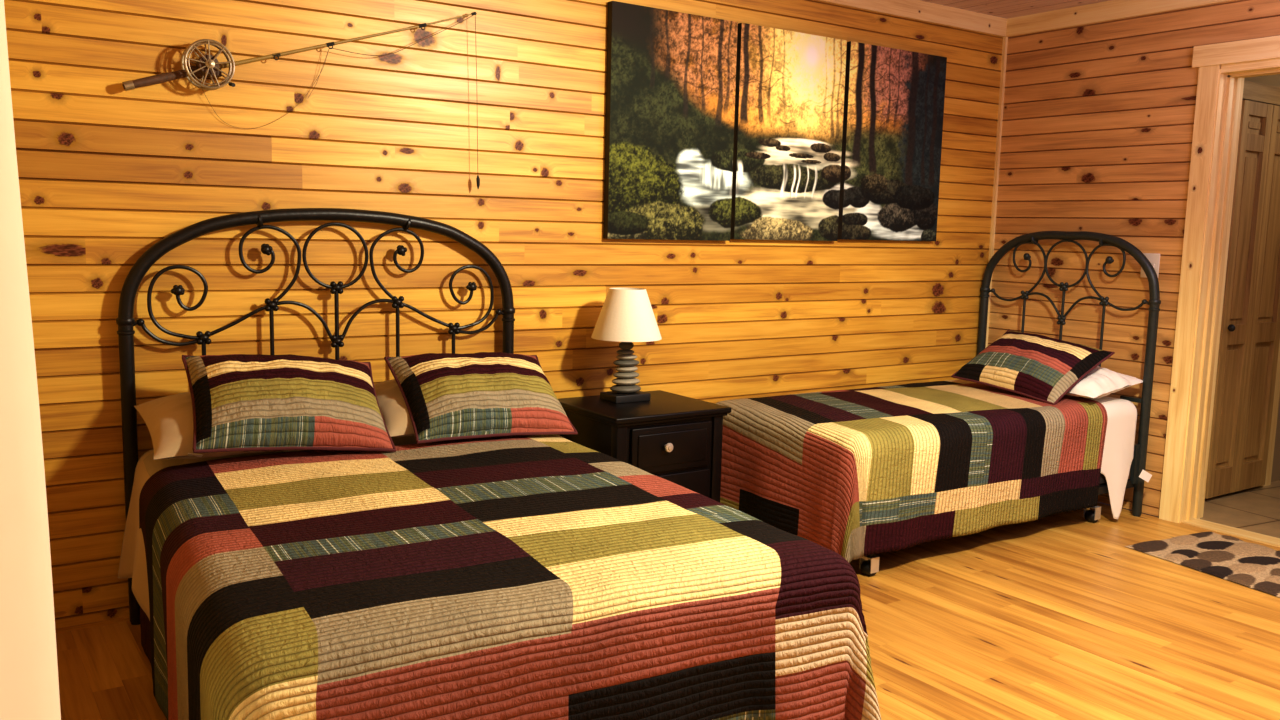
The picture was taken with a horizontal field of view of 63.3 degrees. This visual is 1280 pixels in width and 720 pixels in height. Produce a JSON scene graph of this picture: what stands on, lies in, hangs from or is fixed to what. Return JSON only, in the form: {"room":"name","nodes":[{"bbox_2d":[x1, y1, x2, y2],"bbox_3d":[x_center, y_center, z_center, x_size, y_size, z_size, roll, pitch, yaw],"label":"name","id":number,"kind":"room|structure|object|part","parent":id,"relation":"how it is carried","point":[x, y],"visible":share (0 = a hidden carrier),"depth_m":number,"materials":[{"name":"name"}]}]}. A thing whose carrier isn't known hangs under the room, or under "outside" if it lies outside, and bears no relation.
{"room":"hotel room","nodes":[
{"label":"hotel room","id":0,"kind":"room"},
{"bbox_2d":[4,0,1002,628],"bbox_3d":[-0.133,-0.456,4.281,4.950,2.442,0.008,-4,9,-34],"label":"wall","id":1,"kind":"structure","parent":0,"point":[107,172],"depth_m":3.73,"materials":[{"name":"orange wood"}]},
{"bbox_2d":[55,616,129,632],"bbox_3d":[-0.156,0.750,4.425,4.950,0.012,0.012,-4,9,-34],"label":"baseboard","id":2,"kind":"structure","parent":1,"relation":"attached to","point":[127,618],"depth_m":3.33,"materials":[{"name":"orange wood"}]},
{"bbox_2d":[122,12,479,188],"bbox_3d":[-1.078,-0.921,3.493,1.197,0.639,0.107,-4,9,-34],"label":"fishing rod","id":3,"kind":"object","parent":1,"relation":"attached to","point":[208,65],"visible":1,"depth_m":3.28,"materials":[{"name":"gold metal"}]},
{"bbox_3d":[-1.378,-0.937,3.301,0.143,0.141,0.005,-4,9,-34],"label":"spoke plate","id":4,"kind":"part","parent":3,"relation":"part of","materials":[{"name":"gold metal"}]},
{"bbox_3d":[-1.351,-0.931,3.262,0.143,0.141,0.008,-4,9,-34],"label":"spoke plate","id":5,"kind":"part","parent":3,"relation":"part of","materials":[{"name":"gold metal"}]},
{"bbox_2d":[603,1,737,240],"bbox_3d":[0.135,-0.975,4.360,0.641,0.935,0.034,-4,9,-34],"label":"print","id":6,"kind":"object","parent":1,"relation":"attached to","point":[671,75],"visible":1,"depth_m":4.33},
{"bbox_3d":[0.135,-0.975,4.360,0.641,0.935,0.034,-4,9,-34],"label":"stretcher frame","id":7,"kind":"part","parent":6,"relation":"part of","materials":[{"name":"wood"}]},
{"bbox_2d":[730,23,846,240],"bbox_3d":[0.680,-1.013,4.730,0.635,0.928,0.034,-4,9,-34],"label":"print","id":8,"kind":"object","parent":1,"relation":"attached to","point":[790,88],"visible":1,"depth_m":4.70},
{"bbox_3d":[0.680,-1.013,4.730,0.635,0.928,0.034,-4,9,-34],"label":"stretcher frame","id":9,"kind":"part","parent":8,"relation":"part of","materials":[{"name":"wood"}]},
{"bbox_2d":[838,41,946,240],"bbox_3d":[1.245,-1.052,5.113,0.678,0.920,0.034,-4,9,-34],"label":"print","id":10,"kind":"object","parent":1,"relation":"attached to","point":[893,114],"visible":1,"depth_m":5.08},
{"bbox_3d":[1.245,-1.052,5.113,0.678,0.920,0.034,-4,9,-34],"label":"stretcher frame","id":11,"kind":"part","parent":10,"relation":"part of","materials":[{"name":"wood"}]},
{"bbox_2d":[816,0,1006,36],"bbox_3d":[-0.097,-1.631,4.120,4.950,0.091,0.019,-4,9,-34],"label":"trim","id":12,"kind":"structure","parent":1,"relation":"attached to","point":[919,10],"depth_m":5.17,"materials":[{"name":"brown wood"}]},
{"bbox_2d":[985,37,1007,347],"bbox_3d":[1.911,-0.551,5.657,0.018,2.342,0.018,-4,9,-34],"label":"trim","id":13,"kind":"structure","parent":1,"relation":"attached to","point":[1005,39],"depth_m":5.59,"materials":[{"name":"brown wood"}]},
{"bbox_2d":[56,502,1279,719],"bbox_3d":[1.163,1.032,2.509,4.950,0.001,4.700,-4,9,-34],"label":"floor","id":14,"kind":"structure","parent":0,"point":[1051,617],"depth_m":3.42,"materials":[{"name":"orange wood"}]},
{"bbox_2d":[116,208,514,624],"bbox_3d":[-0.582,0.259,2.887,1.472,1.354,1.944,-4,9,-34],"label":"bed","id":15,"kind":"object","parent":14,"relation":"on","point":[125,321],"visible":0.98,"depth_m":3.48,"materials":[{"name":"black metal"}]},
{"bbox_3d":[-1.622,0.360,3.313,0.052,0.996,0.052,-4,9,-34],"label":"post","id":16,"kind":"part","parent":15,"relation":"part of","materials":[{"name":"black metal"}]},
{"bbox_3d":[-0.518,0.292,4.063,0.052,0.996,0.052,-4,9,-34],"label":"post","id":17,"kind":"part","parent":15,"relation":"part of","materials":[{"name":"black metal"}]},
{"bbox_2d":[139,435,880,719],"bbox_3d":[-0.467,0.669,2.634,1.554,0.594,1.690,-3,8,-30],"label":"quilt","id":18,"kind":"object","parent":15,"relation":"on","point":[537,577],"visible":0.98,"depth_m":2.21,"materials":[{"name":"multicoloured fabric"}]},
{"bbox_2d":[182,354,395,452],"bbox_3d":[-1.093,0.135,3.241,0.609,0.296,0.348,-3,8,-31],"label":"pillow sham","id":19,"kind":"object","parent":18,"relation":"on","point":[241,402],"visible":1,"depth_m":3.14,"materials":[{"name":"multicoloured fabric"}]},
{"bbox_2d":[384,352,577,443],"bbox_3d":[-0.548,0.117,3.595,0.590,0.274,0.349,-3,9,-32],"label":"pillow sham","id":20,"kind":"object","parent":18,"relation":"on","point":[447,396],"visible":1,"depth_m":3.49,"materials":[{"name":"multicoloured fabric"}]},
{"bbox_3d":[-0.555,0.675,2.871,1.330,0.185,1.870,-3,8,-30],"label":"box spring","id":21,"kind":"object","parent":15,"relation":"on","visible":0},
{"bbox_2d":[143,453,183,476],"bbox_3d":[-0.547,0.476,2.845,1.345,0.215,1.875,-3,8,-30],"label":"mattress","id":22,"kind":"object","parent":21,"relation":"on","point":[152,466],"visible":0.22,"depth_m":3.15,"materials":[{"name":"white fabric"}]},
{"bbox_2d":[117,436,416,619],"bbox_3d":[-0.777,0.533,3.193,1.437,0.448,1.080,-3,8,-30],"label":"sheet","id":23,"kind":"object","parent":22,"relation":"on","point":[132,564],"visible":0.12,"depth_m":3.21,"materials":[{"name":"white fabric"}]},
{"bbox_2d":[134,392,302,459],"bbox_3d":[-1.209,0.180,3.286,0.660,0.186,0.418,-3,9,-32],"label":"pillow","id":24,"kind":"object","parent":23,"relation":"on","point":[168,420],"visible":0.23,"depth_m":3.07,"materials":[{"name":"white fabric"}]},
{"bbox_2d":[374,379,414,436],"bbox_3d":[-0.670,0.148,3.657,0.600,0.189,0.410,-3,9,-32],"label":"pillow","id":25,"kind":"object","parent":23,"relation":"on","point":[392,405],"visible":0.18,"depth_m":3.44,"materials":[{"name":"white fabric"}]},
{"bbox_2d":[558,390,730,501],"bbox_3d":[-0.002,0.481,4.138,0.540,0.625,0.503,-4,9,-34],"label":"nightstand","id":26,"kind":"object","parent":14,"relation":"on","point":[675,438],"visible":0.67,"depth_m":3.97,"materials":[{"name":"black wood"}]},
{"bbox_3d":[-0.083,0.532,3.859,0.045,0.591,0.040,-4,9,-34],"label":"leg","id":27,"kind":"part","parent":26,"relation":"part of","materials":[{"name":"brown wood"}]},
{"bbox_2d":[591,288,661,403],"bbox_3d":[-0.054,-0.061,4.142,0.281,0.447,0.281,-4,9,-34],"label":"table lamp","id":28,"kind":"object","parent":26,"relation":"on","point":[626,316],"visible":1,"depth_m":4.06,"materials":[{"name":"white fabric"}]},
{"bbox_3d":[-0.051,-0.185,4.126,0.281,0.197,0.281,-4,9,-34],"label":"lamp shade","id":29,"kind":"part","parent":28,"relation":"part of","materials":[{"name":"white fabric"}]},
{"bbox_3d":[-0.004,0.198,4.114,0.516,0.012,0.473,-4,9,-34],"label":"moulding","id":30,"kind":"part","parent":26,"relation":"part of","materials":[{"name":"brown wood"}]},
{"bbox_3d":[0.106,0.328,3.903,0.037,0.037,0.034,-4,9,-34],"label":"knob","id":31,"kind":"part","parent":26,"relation":"part of","materials":[{"name":"silver metal"}]},
{"bbox_3d":[0.118,0.332,3.947,0.370,0.175,0.018,-4,9,-34],"label":"drawer","id":32,"kind":"part","parent":26,"relation":"part of","materials":[{"name":"brown wood"}]},
{"bbox_3d":[0.125,0.334,3.938,0.320,0.125,0.007,-4,9,-34],"label":"panel","id":33,"kind":"part","parent":26,"relation":"part of","materials":[{"name":"brown wood"}]},
{"bbox_3d":[0.113,0.560,3.976,0.370,0.255,0.018,-4,9,-34],"label":"door","id":34,"kind":"part","parent":26,"relation":"part of","materials":[{"name":"brown wood"}]},
{"bbox_3d":[0.290,0.509,4.112,0.045,0.591,0.040,-4,9,-34],"label":"leg","id":35,"kind":"part","parent":26,"relation":"part of","materials":[{"name":"brown wood"}]},
{"bbox_2d":[859,231,1160,575],"bbox_3d":[1.368,0.070,4.771,1.896,1.347,1.002,-4,9,-34],"label":"bed","id":36,"kind":"object","parent":14,"relation":"on","point":[870,568],"visible":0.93,"depth_m":4.97,"materials":[{"name":"black metal"}]},
{"bbox_3d":[1.859,0.120,5.696,0.052,1.038,0.052,-4,9,-34],"label":"post","id":37,"kind":"part","parent":36,"relation":"part of","materials":[{"name":"grey metal"}]},
{"bbox_2d":[1099,473,1106,484],"bbox_3d":[1.315,0.485,4.793,1.860,0.165,0.910,-4,9,-34],"label":"box spring","id":38,"kind":"object","parent":36,"relation":"on","point":[1102,477],"visible":0.12,"depth_m":4.82,"materials":[{"name":"fabric"}]},
{"bbox_3d":[1.599,0.635,4.460,1.870,0.035,0.030,-4,9,-34],"label":"rail","id":39,"kind":"part","parent":36,"relation":"part of","materials":[{"name":"black metal"}]},
{"bbox_3d":[2.394,0.232,4.919,0.052,1.038,0.052,-4,9,-34],"label":"post","id":40,"kind":"part","parent":36,"relation":"part of","materials":[{"name":"grey metal"}]},
{"bbox_2d":[1125,532,1279,596],"bbox_3d":[2.558,0.847,4.154,0.564,0.015,0.996,-2,8,-26],"label":"rug","id":41,"kind":"object","parent":14,"relation":"on","point":[1252,565],"visible":1,"depth_m":4.32,"materials":[{"name":"multicoloured fabric"}]},
{"bbox_2d":[921,0,1109,18],"bbox_3d":[1.222,-1.403,2.199,4.950,0.004,4.700,-4,9,-34],"label":"ceiling","id":42,"kind":"structure","parent":0,"point":[1007,9],"depth_m":5.17,"materials":[{"name":"brown wood"}]},
{"bbox_2d":[988,0,1279,516],"bbox_3d":[3.240,-0.307,3.746,0.008,2.442,4.700,-4,9,-34],"label":"wall","id":43,"kind":"structure","parent":0,"point":[1098,121],"depth_m":5.08,"materials":[{"name":"brown wood"}]},
{"bbox_2d":[1006,0,1235,36],"bbox_3d":[3.263,-1.482,3.581,0.019,0.091,4.681,-4,9,-34],"label":"trim","id":44,"kind":"structure","parent":43,"relation":"attached to","point":[1110,10],"depth_m":5.08,"materials":[{"name":"brown wood"}]},
{"bbox_2d":[1140,253,1159,277],"bbox_3d":[2.416,-0.447,4.925,0.016,0.116,0.088,-4,9,-34],"label":"light switch","id":45,"kind":"object","parent":43,"relation":"attached to","point":[1154,259],"visible":0.48,"depth_m":4.91,"materials":[{"name":"white plastic"}]},
{"bbox_2d":[1159,65,1220,522],"bbox_3d":[2.796,-0.221,4.383,0.020,2.090,1.053,-4,9,-34],"label":"trim","id":46,"kind":"structure","parent":43,"relation":"attached to","point":[1208,76],"depth_m":4.76,"materials":[{"name":"brown wood"}]},
{"bbox_2d":[1178,69,1243,522],"bbox_3d":[2.882,-0.216,4.441,0.212,2.070,0.940,-4,9,-34],"label":"trim","id":47,"kind":"structure","parent":43,"relation":"attached to","point":[1230,89],"depth_m":4.78,"materials":[{"name":"brown wood"}]},
{"bbox_2d":[1181,518,1279,547],"bbox_3d":[2.829,0.813,4.554,0.120,0.018,0.863,-4,9,-34],"label":"trim","id":48,"kind":"structure","parent":43,"relation":"attached to","point":[1257,537],"depth_m":4.72,"materials":[{"name":"brown wood"}]},
{"bbox_2d":[1192,35,1279,67],"bbox_3d":[2.820,-1.302,4.239,0.030,0.092,1.115,-4,9,-34],"label":"trim","id":49,"kind":"structure","parent":43,"relation":"attached to","point":[1265,48],"depth_m":4.53,"materials":[{"name":"brown wood"}]},
{"bbox_2d":[1221,58,1279,77],"bbox_3d":[2.906,-1.239,4.313,0.212,0.048,0.863,-4,9,-34],"label":"trim","id":50,"kind":"structure","parent":43,"relation":"attached to","point":[1270,66],"depth_m":4.52,"materials":[{"name":"brown wood"}]},
{"bbox_2d":[1156,480,1279,537],"bbox_3d":[4.304,0.810,4.962,2.785,0.030,2.230,-4,9,-34],"label":"floor","id":51,"kind":"structure","parent":0,"point":[1255,509],"depth_m":5.14,"materials":[{"name":"tile"}]},
{"bbox_2d":[1244,74,1279,481],"bbox_3d":[3.754,-0.559,5.793,2.780,2.450,0.070,-4,9,-34],"label":"wall","id":52,"kind":"structure","parent":0,"point":[1272,80],"depth_m":5.71,"materials":[{"name":"beige paint"}]},
{"bbox_2d":[1205,100,1279,498],"bbox_3d":[3.146,-0.292,5.304,0.600,1.975,0.078,-4,9,-34],"label":"door","id":53,"kind":"structure","parent":52,"relation":"in","point":[1250,323],"depth_m":5.29,"materials":[{"name":"brown wood"}]},
{"bbox_3d":[2.932,-0.159,5.150,0.024,0.036,0.035,-4,9,-34],"label":"knob","id":54,"kind":"part","parent":53,"relation":"part of","materials":[{"name":"black plastic"}]},
{"bbox_3d":[3.002,-0.324,5.233,0.175,1.770,0.024,-4,9,-34],"label":"panel","id":55,"kind":"part","parent":53,"relation":"part of","materials":[{"name":"brown wood"}]},
{"bbox_3d":[3.252,-0.340,5.403,0.200,1.770,0.024,-4,9,-34],"label":"panel","id":56,"kind":"part","parent":53,"relation":"part of","materials":[{"name":"brown wood"}]},
{"bbox_2d":[1242,80,1279,105],"bbox_3d":[3.153,-1.328,5.208,0.810,0.085,0.030,-4,9,-34],"label":"trim","id":57,"kind":"structure","parent":52,"relation":"attached to","point":[1252,91],"depth_m":5.14,"materials":[{"name":"brown wood"}]},
{"bbox_2d":[1259,342,1279,486],"bbox_3d":[3.129,-0.314,5.337,0.810,2.050,0.030,-4,9,-34],"label":"trim","id":58,"kind":"structure","parent":52,"relation":"attached to","point":[1277,382],"depth_m":5.62,"materials":[{"name":"brown wood"}]},
{"bbox_3d":[-0.856,-0.052,0.964,0.008,2.442,4.700,-4,9,-34],"label":"wall","id":59,"kind":"structure","parent":0,"visible":0},
{"bbox_2d":[0,0,60,719],"bbox_3d":[-0.649,-0.033,0.895,0.254,2.192,1.650,-4,9,-34],"label":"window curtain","id":60,"kind":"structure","parent":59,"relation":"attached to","point":[29,681],"depth_m":0.87,"materials":[{"name":"white paint"}]},
{"bbox_3d":[1.317,0.302,4.768,1.865,0.205,0.910,-4,9,-34],"label":"mattress","id":61,"kind":"object","parent":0,"visible":0},
{"bbox_2d":[715,379,1107,563],"bbox_3d":[1.264,0.453,4.750,1.951,0.562,0.997,-4,9,-34],"label":"quilt","id":62,"kind":"object","parent":61,"relation":"on","point":[854,474],"visible":0.91,"depth_m":4.25,"materials":[{"name":"multicoloured fabric"}]},
{"bbox_2d":[951,330,1114,404],"bbox_3d":[1.884,0.024,5.017,0.390,0.279,0.623,-3,8,-31],"label":"pillow sham","id":63,"kind":"object","parent":62,"relation":"on","point":[1042,368],"visible":1,"depth_m":4.89,"materials":[{"name":"multicoloured fabric"}]},
{"bbox_2d":[1064,366,1142,398],"bbox_3d":[2.046,0.082,5.051,0.418,0.182,0.621,-4,9,-34],"label":"pillow","id":64,"kind":"object","parent":62,"relation":"on","point":[1100,382],"visible":0.24,"depth_m":4.81,"materials":[{"name":"white fabric"}]},
{"bbox_2d":[1084,396,1151,518],"bbox_3d":[1.966,0.421,5.162,0.363,0.544,1.014,-4,9,-34],"label":"sheet","id":65,"kind":"object","parent":61,"relation":"on","point":[1118,452],"visible":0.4,"depth_m":4.83,"materials":[{"name":"white fabric"}]}
]}

